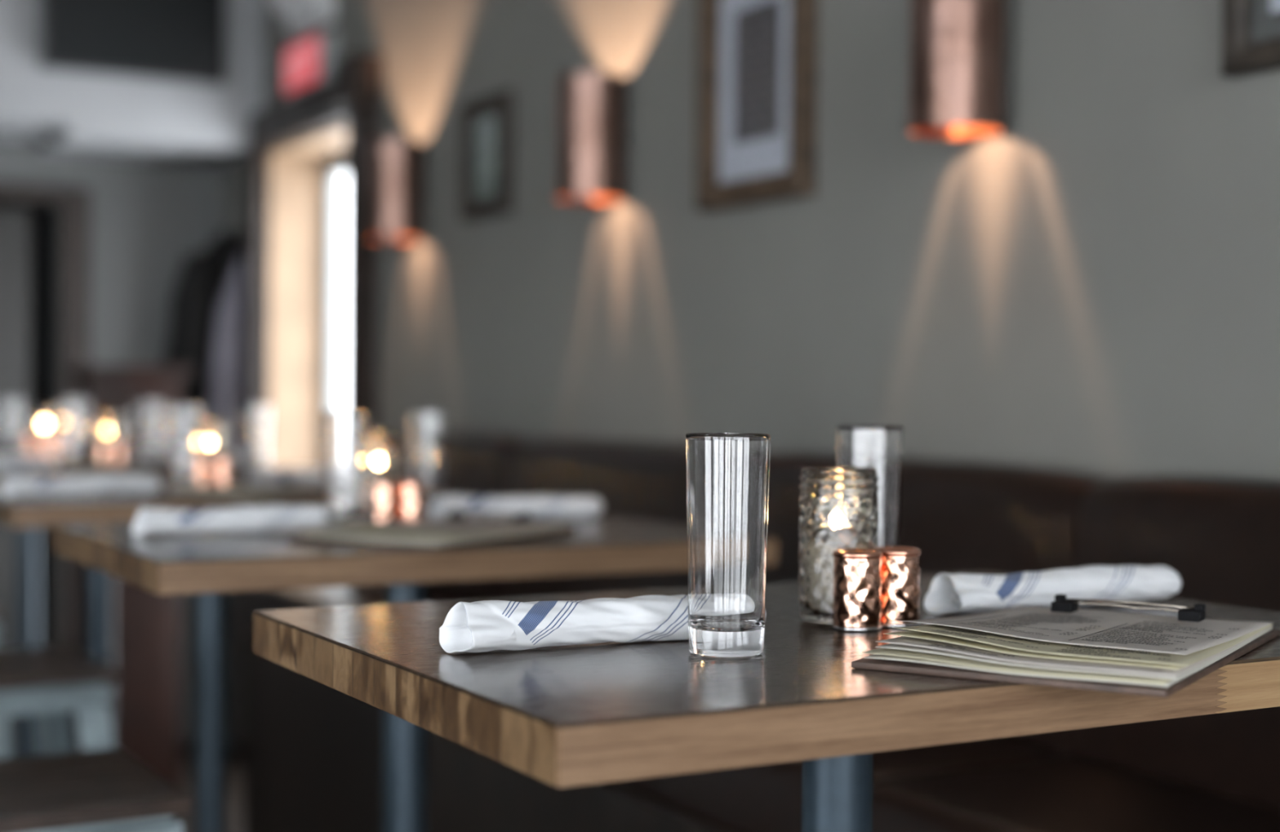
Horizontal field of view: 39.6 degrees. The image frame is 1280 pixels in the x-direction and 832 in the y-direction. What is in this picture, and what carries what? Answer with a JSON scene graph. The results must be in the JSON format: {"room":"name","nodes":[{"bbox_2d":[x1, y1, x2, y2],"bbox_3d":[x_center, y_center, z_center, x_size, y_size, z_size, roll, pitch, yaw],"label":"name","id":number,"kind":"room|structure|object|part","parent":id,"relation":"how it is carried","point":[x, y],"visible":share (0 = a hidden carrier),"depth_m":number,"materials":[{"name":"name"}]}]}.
{"room":"restaurant dining room","nodes":[
{"label":"restaurant dining room","id":0,"kind":"room"},
{"bbox_2d":[0,204,49,647],"bbox_3d":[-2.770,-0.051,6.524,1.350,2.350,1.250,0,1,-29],"label":"door frame","id":1,"kind":"structure","parent":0,"point":[39,216],"depth_m":7.17,"materials":[{"name":"paint"}]},
{"bbox_2d":[0,138,223,739],"bbox_3d":[-4.053,-0.367,4.967,5.790,3.000,0.200,0,1,-29],"label":"wall","id":2,"kind":"structure","parent":0,"point":[146,215],"depth_m":6.14,"materials":[{"name":"paint"}]},
{"bbox_2d":[0,182,90,747],"bbox_3d":[-2.348,0.181,5.856,1.015,1.910,0.135,0,1,-29],"label":"door","id":3,"kind":"structure","parent":2,"relation":"in","point":[15,225],"depth_m":6.01,"materials":[{"name":"grey paint"}]},
{"bbox_2d":[0,0,264,165],"bbox_3d":[-3.880,-1.372,4.662,5.790,0.978,0.470,0,1,-29],"label":"ceiling","id":4,"kind":"structure","parent":2,"relation":"attached to","point":[68,113],"depth_m":5.71,"materials":[{"name":"paint"}]},
{"bbox_2d":[40,0,225,84],"bbox_3d":[-1.603,-1.259,5.640,0.570,0.360,0.050,0,1,-29],"label":"television","id":5,"kind":"object","parent":4,"relation":"attached to","point":[174,40],"visible":1,"depth_m":5.62,"materials":[{"name":"black plastic"}]},
{"bbox_2d":[10,738,243,831],"bbox_3d":[-2.283,1.241,1.850,6.230,0.100,10.220,0,1,-29],"label":"floor","id":6,"kind":"structure","parent":0,"point":[234,822],"depth_m":5.59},
{"bbox_2d":[0,608,11,758],"bbox_3d":[-1.567,0.788,3.814,0.454,0.765,0.454,0,1,-29],"label":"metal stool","id":7,"kind":"object","parent":6,"relation":"on","point":[5,747],"visible":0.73,"depth_m":3.74,"materials":[{"name":"metal"}]},
{"bbox_3d":[-1.564,0.416,3.809,0.330,0.020,0.328,0,1,-29],"label":"seat","id":8,"kind":"part","parent":7,"relation":"part of","materials":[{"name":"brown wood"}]},
{"bbox_3d":[-1.330,0.823,3.748,0.150,0.702,0.079,1,1,16],"label":"leg","id":9,"kind":"part","parent":7,"relation":"part of","materials":[{"name":"metal"}]},
{"bbox_2d":[0,645,119,755],"bbox_3d":[-1.099,0.803,3.022,0.454,0.765,0.454,0,1,-33],"label":"metal stool","id":10,"kind":"object","parent":6,"relation":"on","point":[47,683],"visible":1,"depth_m":2.96,"materials":[{"name":"metal"}]},
{"bbox_3d":[-1.048,0.832,3.263,0.079,0.702,0.150,1,1,12],"label":"leg","id":11,"kind":"part","parent":10,"relation":"part of","materials":[{"name":"metal"}]},
{"bbox_3d":[-1.096,0.431,3.017,0.330,0.020,0.328,0,1,-33],"label":"seat","id":12,"kind":"part","parent":10,"relation":"part of","materials":[{"name":"brown wood"}]},
{"bbox_3d":[-0.859,0.838,2.970,0.150,0.702,0.079,1,1,12],"label":"leg","id":13,"kind":"part","parent":10,"relation":"part of","materials":[{"name":"metal"}]},
{"bbox_2d":[15,450,134,756],"bbox_3d":[-1.653,0.632,4.795,0.794,1.050,0.571,0,1,-29],"label":"dining table","id":14,"kind":"object","parent":6,"relation":"on","point":[27,538],"visible":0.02,"depth_m":4.77,"materials":[{"name":"black metal"}]},
{"bbox_2d":[0,397,22,455],"bbox_3d":[-1.665,0.029,4.697,0.061,0.156,0.061,1,1,10],"label":"tumbler","id":15,"kind":"object","parent":14,"relation":"on","point":[10,407],"visible":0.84,"depth_m":4.67,"materials":[{"name":"clear glass"}]},
{"bbox_3d":[-1.654,0.645,4.795,0.057,0.984,0.057,0,1,-29],"label":"post","id":16,"kind":"part","parent":14,"relation":"part of","materials":[{"name":"grey metal"}]},
{"bbox_2d":[22,432,38,455],"bbox_3d":[-1.633,0.076,4.762,0.040,0.062,0.040,0,1,-13],"label":"shaker","id":17,"kind":"object","parent":14,"relation":"on","point":[29,439],"visible":0.97,"depth_m":4.75,"materials":[{"name":"brown metal"}]},
{"bbox_3d":[-1.633,0.047,4.761,0.040,0.005,0.040,0,1,-13],"label":"lid","id":18,"kind":"part","parent":17,"relation":"part of","materials":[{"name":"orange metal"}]},
{"bbox_2d":[31,408,56,454],"bbox_3d":[-1.644,0.043,4.904,0.066,0.125,0.066,1,1,32],"label":"candle jar","id":19,"kind":"object","parent":14,"relation":"on","point":[43,420],"visible":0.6,"depth_m":4.88,"materials":[{"name":"clear glass"}]},
{"bbox_2d":[40,432,55,456],"bbox_3d":[-1.591,0.076,4.779,0.040,0.062,0.040,0,1,-27],"label":"shaker","id":20,"kind":"object","parent":14,"relation":"on","point":[47,440],"visible":1,"depth_m":4.76,"materials":[{"name":"brown"}]},
{"bbox_3d":[-1.591,0.048,4.779,0.040,0.005,0.040,0,1,-27],"label":"lid","id":21,"kind":"part","parent":20,"relation":"part of","materials":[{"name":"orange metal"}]},
{"bbox_2d":[64,397,87,436],"bbox_3d":[-1.570,0.027,4.945,0.061,0.156,0.061,0,1,-30],"label":"tumbler","id":22,"kind":"object","parent":14,"relation":"on","point":[65,398],"visible":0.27,"depth_m":4.92,"materials":[{"name":"clear glass"}]},
{"bbox_2d":[0,747,192,831],"bbox_3d":[-0.743,0.819,2.110,0.454,0.765,0.454,0,1,-30],"label":"metal stool","id":23,"kind":"object","parent":6,"relation":"on","point":[104,789],"visible":1,"depth_m":2.05,"materials":[{"name":"brown wood"}]},
{"bbox_2d":[0,463,241,728],"bbox_3d":[-1.223,0.646,4.027,0.794,1.050,0.571,0,1,-29],"label":"dining table","id":24,"kind":"object","parent":6,"relation":"on","point":[100,583],"visible":0.12,"depth_m":4.00,"materials":[{"name":"black metal"}]},
{"bbox_2d":[0,454,57,470],"bbox_3d":[-1.420,0.103,3.907,0.270,0.034,0.048,0,1,-34],"label":"rolled napkin","id":25,"kind":"object","parent":24,"relation":"on","point":[7,462],"visible":1,"depth_m":3.93,"materials":[{"name":"fabric"}]},
{"bbox_2d":[57,400,86,470],"bbox_3d":[-1.258,0.043,3.939,0.061,0.156,0.061,1,1,0],"label":"tumbler","id":26,"kind":"object","parent":24,"relation":"on","point":[72,414],"visible":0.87,"depth_m":3.92,"materials":[{"name":"clear glass"}]},
{"bbox_3d":[-1.223,0.659,4.027,0.057,0.984,0.057,0,1,-29],"label":"post","id":27,"kind":"part","parent":24,"relation":"part of","materials":[{"name":"grey metal"}]},
{"bbox_2d":[94,441,112,464],"bbox_3d":[-1.208,0.090,4.003,0.040,0.062,0.040,1,1,44],"label":"shaker","id":28,"kind":"object","parent":24,"relation":"on","point":[104,450],"visible":0.83,"depth_m":3.99,"materials":[{"name":"brown metal"}]},
{"bbox_3d":[-1.207,0.061,4.003,0.040,0.005,0.040,1,1,44],"label":"lid","id":29,"kind":"part","parent":28,"relation":"part of","materials":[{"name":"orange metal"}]},
{"bbox_2d":[46,457,167,475],"bbox_3d":[-1.094,0.111,3.894,0.217,0.026,0.345,1,1,27],"label":"clipboard","id":30,"kind":"object","parent":24,"relation":"on","point":[160,468],"visible":0.73,"depth_m":3.79,"materials":[{"name":"grey paper"}]},
{"bbox_2d":[93,413,122,464],"bbox_3d":[-1.241,0.056,4.144,0.066,0.125,0.066,1,1,41],"label":"candle jar","id":31,"kind":"object","parent":24,"relation":"on","point":[107,427],"visible":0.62,"depth_m":4.12,"materials":[{"name":"clear glass"}]},
{"bbox_2d":[111,441,128,464],"bbox_3d":[-1.180,0.090,4.035,0.040,0.062,0.040,0,1,-37],"label":"shaker","id":32,"kind":"object","parent":24,"relation":"on","point":[120,449],"visible":0.85,"depth_m":4.02,"materials":[{"name":"brown metal"}]},
{"bbox_3d":[-1.180,0.061,4.035,0.040,0.005,0.040,0,1,-37],"label":"lid","id":33,"kind":"part","parent":32,"relation":"part of","materials":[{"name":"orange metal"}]},
{"bbox_2d":[133,400,159,456],"bbox_3d":[-1.168,0.040,4.208,0.061,0.156,0.061,0,1,-40],"label":"tumbler","id":34,"kind":"object","parent":24,"relation":"on","point":[146,412],"visible":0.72,"depth_m":4.18,"materials":[{"name":"clear glass"}]},
{"bbox_2d":[133,451,240,465],"bbox_3d":[-1.069,0.101,4.221,0.258,0.036,0.050,0,1,-31],"label":"rolled napkin","id":35,"kind":"object","parent":24,"relation":"on","point":[141,457],"visible":0.23,"depth_m":4.17,"materials":[{"name":"fabric"}]},
{"bbox_2d":[65,364,189,787],"bbox_3d":[-1.546,0.500,5.352,0.300,1.300,0.308,0,1,-29],"label":"stand","id":36,"kind":"object","parent":6,"relation":"on","point":[146,623],"visible":0.54,"depth_m":5.25,"materials":[{"name":"brown wood"}]},
{"bbox_3d":[-1.482,0.512,5.237,0.220,1.120,0.012,0,1,-29],"label":"door","id":37,"kind":"part","parent":36,"relation":"part of","materials":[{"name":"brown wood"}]},
{"bbox_2d":[0,481,475,831],"bbox_3d":[-0.783,0.660,3.243,0.794,1.050,0.571,0,1,-29],"label":"dining table","id":38,"kind":"object","parent":6,"relation":"on","point":[211,608],"visible":0.37,"depth_m":3.21,"materials":[{"name":"brown wood"}]},
{"bbox_2d":[0,474,162,496],"bbox_3d":[-0.956,0.118,3.059,0.270,0.034,0.048,0,1,-36],"label":"rolled napkin","id":39,"kind":"object","parent":38,"relation":"on","point":[20,486],"visible":1,"depth_m":3.04,"materials":[{"name":"fabric"}]},
{"bbox_2d":[165,404,200,491],"bbox_3d":[-0.814,0.058,3.168,0.061,0.156,0.061,0,1,-10],"label":"tumbler","id":40,"kind":"object","parent":38,"relation":"on","point":[183,420],"visible":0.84,"depth_m":3.14,"materials":[{"name":"clear glass"}]},
{"bbox_2d":[198,456,213,486],"bbox_3d":[-0.786,0.105,3.190,0.040,0.062,0.040,1,1,40],"label":"shaker","id":41,"kind":"object","parent":38,"relation":"on","point":[206,471],"visible":0.57,"depth_m":3.17,"materials":[{"name":"brown metal"}]},
{"bbox_3d":[-0.786,0.076,3.190,0.040,0.005,0.040,1,1,40],"label":"lid","id":42,"kind":"part","parent":41,"relation":"part of","materials":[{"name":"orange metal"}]},
{"bbox_3d":[-0.783,0.673,3.243,0.057,0.984,0.057,0,1,-29],"label":"post","id":43,"kind":"part","parent":38,"relation":"part of","materials":[{"name":"grey metal"}]},
{"bbox_2d":[200,420,227,457],"bbox_3d":[-0.805,0.071,3.326,0.066,0.125,0.066,1,1,2],"label":"candle jar","id":44,"kind":"object","parent":38,"relation":"on","point":[213,433],"visible":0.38,"depth_m":3.30,"materials":[{"name":"clear glass"}]},
{"bbox_2d":[212,456,234,484],"bbox_3d":[-0.756,0.105,3.222,0.040,0.062,0.040,0,1,-20],"label":"shaker","id":45,"kind":"object","parent":38,"relation":"on","point":[222,466],"visible":0.76,"depth_m":3.21,"materials":[{"name":"brown metal"}]},
{"bbox_3d":[-0.756,0.076,3.222,0.040,0.005,0.040,0,1,-40],"label":"lid","id":46,"kind":"part","parent":45,"relation":"part of","materials":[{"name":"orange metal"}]},
{"bbox_2d":[151,476,323,502],"bbox_3d":[-0.654,0.125,3.109,0.217,0.026,0.345,1,1,27],"label":"clipboard","id":47,"kind":"object","parent":38,"relation":"on","point":[286,490],"visible":0.87,"depth_m":3.02,"materials":[{"name":"grey paper"}]},
{"bbox_2d":[223,484,322,488],"bbox_3d":[-0.633,0.123,3.130,0.165,0.010,0.164,1,1,27],"label":"print","id":48,"kind":"object","parent":47,"relation":"on","point":[242,486],"depth_m":3.13,"materials":[{"name":"grey paper"}]},
{"bbox_2d":[240,403,271,484],"bbox_3d":[-0.747,0.054,3.458,0.061,0.156,0.061,1,1,40],"label":"tumbler","id":49,"kind":"object","parent":38,"relation":"on","point":[255,419],"visible":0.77,"depth_m":3.43,"materials":[{"name":"clear glass"}]},
{"bbox_2d":[246,466,323,484],"bbox_3d":[-0.629,0.115,3.436,0.258,0.036,0.050,0,1,-31],"label":"rolled napkin","id":50,"kind":"object","parent":38,"relation":"on","point":[262,475],"visible":0.48,"depth_m":3.39,"materials":[{"name":"fabric"}]},
{"bbox_2d":[52,513,777,831],"bbox_3d":[-0.312,0.677,2.352,0.794,1.050,0.571,0,1,-29],"label":"dining table","id":51,"kind":"object","parent":6,"relation":"on","point":[602,544],"visible":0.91,"depth_m":2.13,"materials":[{"name":"brown wood"}]},
{"bbox_2d":[132,504,324,535],"bbox_3d":[-0.513,0.133,2.291,0.270,0.034,0.048,0,1,-30],"label":"rolled napkin","id":52,"kind":"object","parent":51,"relation":"on","point":[269,517],"visible":0.94,"depth_m":2.27,"materials":[{"name":"fabric"}]},
{"bbox_2d":[322,411,368,528],"bbox_3d":[-0.387,0.073,2.336,0.061,0.156,0.061,0,1,-19],"label":"tumbler","id":53,"kind":"object","parent":51,"relation":"on","point":[344,433],"visible":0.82,"depth_m":2.31,"materials":[{"name":"clear glass"}]},
{"bbox_2d":[365,431,400,519],"bbox_3d":[-0.377,0.085,2.553,0.066,0.125,0.066,1,1,3],"label":"candle jar","id":54,"kind":"object","parent":51,"relation":"on","point":[384,448],"visible":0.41,"depth_m":2.52,"materials":[{"name":"clear glass"}]},
{"bbox_2d":[369,480,399,520],"bbox_3d":[-0.346,0.119,2.405,0.040,0.062,0.040,0,1,-16],"label":"shaker","id":55,"kind":"object","parent":51,"relation":"on","point":[384,505],"visible":0.87,"depth_m":2.39,"materials":[{"name":"brown metal"}]},
{"bbox_3d":[-0.346,0.091,2.405,0.040,0.005,0.040,1,1,21],"label":"lid","id":56,"kind":"part","parent":55,"relation":"part of","materials":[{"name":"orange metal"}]},
{"bbox_3d":[-0.312,0.690,2.352,0.057,0.984,0.057,0,1,-29],"label":"post","id":57,"kind":"part","parent":51,"relation":"part of","materials":[{"name":"grey metal"}]},
{"bbox_2d":[397,480,426,520],"bbox_3d":[-0.313,0.119,2.428,0.040,0.062,0.040,1,1,37],"label":"shaker","id":58,"kind":"object","parent":51,"relation":"on","point":[411,493],"visible":0.84,"depth_m":2.41,"materials":[{"name":"brown metal"}]},
{"bbox_3d":[-0.312,0.090,2.427,0.040,0.005,0.040,1,1,1],"label":"lid","id":59,"kind":"part","parent":58,"relation":"part of","materials":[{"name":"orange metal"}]},
{"bbox_2d":[408,409,449,516],"bbox_3d":[-0.312,0.069,2.621,0.061,0.156,0.061,1,1,30],"label":"tumbler","id":60,"kind":"object","parent":51,"relation":"on","point":[428,429],"visible":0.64,"depth_m":2.60,"materials":[{"name":"clear glass"}]},
{"bbox_2d":[287,509,577,551],"bbox_3d":[-0.256,0.140,2.255,0.217,0.026,0.345,1,1,27],"label":"menu","id":61,"kind":"object","parent":51,"relation":"on","point":[453,531],"visible":1,"depth_m":2.18,"materials":[{"name":"grey paper"}]},
{"bbox_2d":[345,523,457,534],"bbox_3d":[-0.287,0.138,2.174,0.165,0.008,0.045,1,1,27],"label":"print","id":62,"kind":"object","parent":61,"relation":"on","point":[380,530],"depth_m":2.18,"materials":[{"name":"grey"}]},
{"bbox_2d":[366,520,542,531],"bbox_3d":[-0.235,0.138,2.276,0.165,0.010,0.164,1,1,27],"label":"print","id":63,"kind":"object","parent":61,"relation":"on","point":[453,526],"depth_m":2.27,"materials":[{"name":"grey paper"}]},
{"bbox_2d":[428,494,603,519],"bbox_3d":[-0.176,0.131,2.577,0.258,0.036,0.050,0,1,-24],"label":"rolled napkin","id":64,"kind":"object","parent":51,"relation":"on","point":[540,506],"visible":0.89,"depth_m":2.56,"materials":[{"name":"fabric"}]},
{"bbox_2d":[231,428,1279,831],"bbox_3d":[0.472,0.640,2.312,0.486,1.137,5.350,0,1,-29],"label":"banquette","id":65,"kind":"object","parent":6,"relation":"on","point":[313,750],"visible":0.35,"depth_m":2.50,"materials":[{"name":"brown leather"}]},
{"bbox_2d":[231,584,471,635],"bbox_3d":[-0.664,0.483,4.228,0.380,0.140,0.886,0,1,-29],"label":"seat cushion","id":66,"kind":"object","parent":65,"relation":"on","point":[244,603],"depth_m":4.18,"materials":[{"name":"brown leather"}]},
{"bbox_2d":[380,428,532,599],"bbox_3d":[-0.466,0.235,4.335,0.139,0.397,0.888,0,1,-29],"label":"cushion","id":67,"kind":"object","parent":65,"relation":"on","point":[479,464],"depth_m":4.05,"materials":[{"name":"brown leather"}]},
{"bbox_2d":[506,437,687,596],"bbox_3d":[-0.030,0.249,3.557,0.139,0.397,0.888,0,1,-29],"label":"cushion","id":68,"kind":"object","parent":65,"relation":"on","point":[646,481],"depth_m":3.50,"materials":[{"name":"brown leather"}]},
{"bbox_2d":[606,737,1068,831],"bbox_3d":[0.208,0.512,2.673,0.380,0.140,0.886,0,1,-29],"label":"seat cushion","id":69,"kind":"object","parent":65,"relation":"on","point":[767,797],"depth_m":2.39,"materials":[{"name":"brown leather"}]},
{"bbox_2d":[766,451,1109,759],"bbox_3d":[0.406,0.264,2.780,0.139,0.397,0.888,0,1,-29],"label":"cushion","id":70,"kind":"object","parent":65,"relation":"on","point":[962,516],"depth_m":2.53,"materials":[{"name":"brown leather"}]},
{"bbox_2d":[872,758,1279,831],"bbox_3d":[0.645,0.526,1.895,0.380,0.140,0.886,0,1,-29],"label":"seat cushion","id":71,"kind":"object","parent":65,"relation":"on","point":[1051,794],"depth_m":2.10,"materials":[{"name":"brown leather"}]},
{"bbox_2d":[1075,475,1279,808],"bbox_3d":[0.843,0.278,2.002,0.139,0.397,0.888,0,1,-29],"label":"cushion","id":72,"kind":"object","parent":65,"relation":"on","point":[1220,535],"depth_m":2.17,"materials":[{"name":"brown leather"}]},
{"bbox_2d":[252,571,1279,831],"bbox_3d":[0.156,0.693,1.442,0.794,1.050,0.571,0,1,-29],"label":"dining table","id":73,"kind":"object","parent":6,"relation":"on","point":[580,714],"visible":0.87,"depth_m":1.17,"materials":[{"name":"brown wood"}]},
{"bbox_2d":[439,594,766,653],"bbox_3d":[-0.021,0.149,1.310,0.258,0.036,0.050,0,1,-29],"label":"rolled napkin","id":74,"kind":"object","parent":73,"relation":"on","point":[486,625],"visible":0.76,"depth_m":1.27,"materials":[{"name":"fabric"}]},
{"bbox_2d":[685,432,771,657],"bbox_3d":[0.062,0.091,1.267,0.061,0.156,0.061,0,1,-29],"label":"tumbler","id":75,"kind":"object","parent":73,"relation":"on","point":[727,474],"visible":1,"depth_m":1.24,"materials":[{"name":"clear glass"}]},
{"bbox_3d":[0.156,0.706,1.443,0.057,0.984,0.057,0,1,-29],"label":"post","id":76,"kind":"part","parent":73,"relation":"part of","materials":[{"name":"grey metal"}]},
{"bbox_2d":[798,466,879,624],"bbox_3d":[0.162,0.105,1.454,0.066,0.125,0.066,0,1,-12],"label":"candle jar","id":77,"kind":"object","parent":73,"relation":"on","point":[838,505],"visible":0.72,"depth_m":1.43,"materials":[{"name":"clear glass"}]},
{"bbox_2d":[832,548,883,631],"bbox_3d":[0.172,0.137,1.406,0.040,0.062,0.040,1,1,41],"label":"shaker","id":78,"kind":"object","parent":73,"relation":"on","point":[857,572],"visible":1,"depth_m":1.39,"materials":[{"name":"brown metal"}]},
{"bbox_3d":[0.172,0.109,1.406,0.040,0.005,0.040,1,1,41],"label":"lid","id":79,"kind":"part","parent":78,"relation":"part of","materials":[{"name":"orange metal"}]},
{"bbox_2d":[835,425,903,546],"bbox_3d":[0.209,0.087,1.626,0.061,0.156,0.061,1,1,21],"label":"tumbler","id":80,"kind":"object","parent":73,"relation":"on","point":[880,447],"visible":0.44,"depth_m":1.60,"materials":[{"name":"clear glass"}]},
{"bbox_2d":[871,546,920,627],"bbox_3d":[0.206,0.137,1.430,0.040,0.062,0.040,1,1,21],"label":"shaker","id":81,"kind":"object","parent":73,"relation":"on","point":[900,565],"visible":0.7,"depth_m":1.41,"materials":[{"name":"brown metal"}]},
{"bbox_3d":[0.206,0.109,1.430,0.040,0.005,0.040,1,1,21],"label":"lid","id":82,"kind":"part","parent":81,"relation":"part of","materials":[{"name":"orange metal"}]},
{"bbox_2d":[923,564,1182,613],"bbox_3d":[0.369,0.150,1.558,0.270,0.034,0.048,0,1,-29],"label":"rolled napkin","id":83,"kind":"object","parent":73,"relation":"on","point":[957,593],"visible":0.87,"depth_m":1.53,"materials":[{"name":"fabric"}]},
{"bbox_2d":[851,593,1279,697],"bbox_3d":[0.320,0.158,1.299,0.217,0.026,0.345,1,1,31],"label":"clipboard","id":84,"kind":"object","parent":73,"relation":"on","point":[1063,644],"visible":1,"depth_m":1.23,"materials":[{"name":"grey paper"}]},
{"bbox_2d":[928,643,1014,656],"bbox_3d":[0.225,0.159,1.207,0.059,0.004,0.012,1,1,31],"label":"print","id":85,"kind":"object","parent":84,"relation":"on","point":[943,648],"depth_m":1.21,"materials":[{"name":"grey paper"}]},
{"bbox_2d":[933,628,1169,659],"bbox_3d":[0.284,0.155,1.221,0.165,0.008,0.045,1,1,31],"label":"print","id":86,"kind":"object","parent":84,"relation":"on","point":[1009,642],"depth_m":1.22,"materials":[{"name":"grey paper"}]},
{"bbox_2d":[960,613,1239,649],"bbox_3d":[0.342,0.156,1.319,0.165,0.010,0.164,1,1,31],"label":"print","id":87,"kind":"object","parent":84,"relation":"on","point":[1086,628],"depth_m":1.31,"materials":[{"name":"grey paper"}]},
{"bbox_2d":[222,0,1279,750],"bbox_3d":[0.685,-0.294,2.684,0.240,3.000,8.820,0,1,-29],"label":"wall","id":88,"kind":"structure","parent":0,"point":[1090,284],"depth_m":3.00,"materials":[{"name":"grey paint"}]},
{"bbox_2d":[218,230,246,261],"bbox_3d":[-1.411,-0.584,6.095,0.079,0.090,0.370,0,1,-29],"label":"coat rack","id":89,"kind":"object","parent":88,"relation":"attached to","point":[237,241],"visible":0.43,"depth_m":6.06,"materials":[{"name":"brown wood"}]},
{"bbox_2d":[163,227,229,420],"bbox_3d":[-1.550,-0.150,6.085,0.276,1.000,0.263,1,1,17],"label":"coat","id":90,"kind":"object","parent":89,"relation":"hanging from","point":[202,279],"visible":0.46,"depth_m":6.01,"materials":[{"name":"fabric"}]},
{"bbox_2d":[206,250,245,453],"bbox_3d":[-1.395,-0.102,5.948,0.158,0.910,0.120,0,1,-29],"label":"jacket","id":91,"kind":"object","parent":89,"relation":"hanging from","point":[227,391],"visible":0.66,"depth_m":5.92,"materials":[{"name":"purple fabric"}]},
{"bbox_3d":[-1.385,-0.584,6.110,0.020,0.090,0.370,0,1,-29],"label":"rail","id":92,"kind":"part","parent":89,"relation":"part of","materials":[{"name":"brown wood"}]},
{"bbox_2d":[271,0,335,37],"bbox_3d":[-1.023,-1.242,5.366,0.117,0.144,0.300,0,1,-29],"label":"emergency light","id":93,"kind":"object","parent":88,"relation":"attached to","point":[304,18],"visible":1,"depth_m":5.35,"materials":[{"name":"white plastic"}]},
{"bbox_2d":[284,30,337,97],"bbox_3d":[-1.000,-1.061,5.383,0.060,0.155,0.330,0,1,-29],"label":"exit sign","id":94,"kind":"object","parent":88,"relation":"attached to","point":[309,61],"visible":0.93,"depth_m":5.30,"materials":[{"name":"red plastic"}]},
{"bbox_2d":[243,51,382,741],"bbox_3d":[-0.929,0.071,5.474,0.325,2.165,1.125,0,1,-29],"label":"door","id":95,"kind":"structure","parent":88,"relation":"in","point":[293,300],"depth_m":5.83,"materials":[{"name":"brown wood"}]},
{"bbox_2d":[368,138,424,241],"bbox_3d":[-0.639,-0.589,4.653,0.143,0.252,0.141,0,1,-29],"label":"wall lamp","id":96,"kind":"object","parent":88,"relation":"attached to","point":[396,190],"visible":1,"depth_m":4.59,"materials":[{"name":"orange metal"}]},
{"bbox_2d":[460,88,514,221],"bbox_3d":[-0.371,-0.625,4.292,0.030,0.290,0.250,0,1,-29],"label":"framed picture","id":97,"kind":"object","parent":88,"relation":"attached to","point":[487,122],"visible":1,"depth_m":4.28,"materials":[{"name":"brown wood"}]},
{"bbox_2d":[479,129,497,183],"bbox_3d":[-0.367,-0.625,4.295,0.002,0.120,0.100,0,1,-29],"label":"print","id":98,"kind":"object","parent":97,"relation":"attached to","point":[487,138],"depth_m":4.30},
{"bbox_2d":[556,71,626,203],"bbox_3d":[-0.101,-0.576,3.694,0.143,0.252,0.141,0,1,-29],"label":"wall lamp","id":99,"kind":"object","parent":88,"relation":"attached to","point":[592,136],"visible":1,"depth_m":3.63,"materials":[{"name":"orange metal"}]},
{"bbox_2d":[695,0,817,212],"bbox_3d":[0.208,-0.630,3.254,0.035,0.482,0.357,0,1,-29],"label":"framed picture","id":100,"kind":"object","parent":88,"relation":"attached to","point":[757,72],"visible":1,"depth_m":3.25,"materials":[{"name":"brown wood"}]},
{"bbox_2d":[733,0,781,144],"bbox_3d":[0.215,-0.630,3.258,0.002,0.246,0.151,0,1,-29],"label":"print","id":101,"kind":"object","parent":100,"relation":"attached to","point":[757,23],"depth_m":3.26},
{"bbox_2d":[908,0,1004,138],"bbox_3d":[0.476,-0.552,2.665,0.143,0.252,0.141,0,1,-29],"label":"wall lamp","id":102,"kind":"object","parent":88,"relation":"attached to","point":[957,64],"visible":1,"depth_m":2.61,"materials":[{"name":"orange metal"}]},
{"bbox_2d":[1221,0,1279,77],"bbox_3d":[0.837,-0.635,2.139,0.030,0.402,0.332,0,1,-29],"label":"framed picture","id":103,"kind":"object","parent":88,"relation":"attached to","point":[1251,28],"visible":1,"depth_m":2.25,"materials":[{"name":"brown wood"}]},
{"bbox_2d":[1269,0,1279,13],"bbox_3d":[0.841,-0.635,2.141,0.002,0.262,0.202,0,1,-29],"label":"print","id":104,"kind":"object","parent":103,"relation":"attached to","point":[1274,5],"depth_m":2.22,"materials":[{"name":"grey"}]}
]}

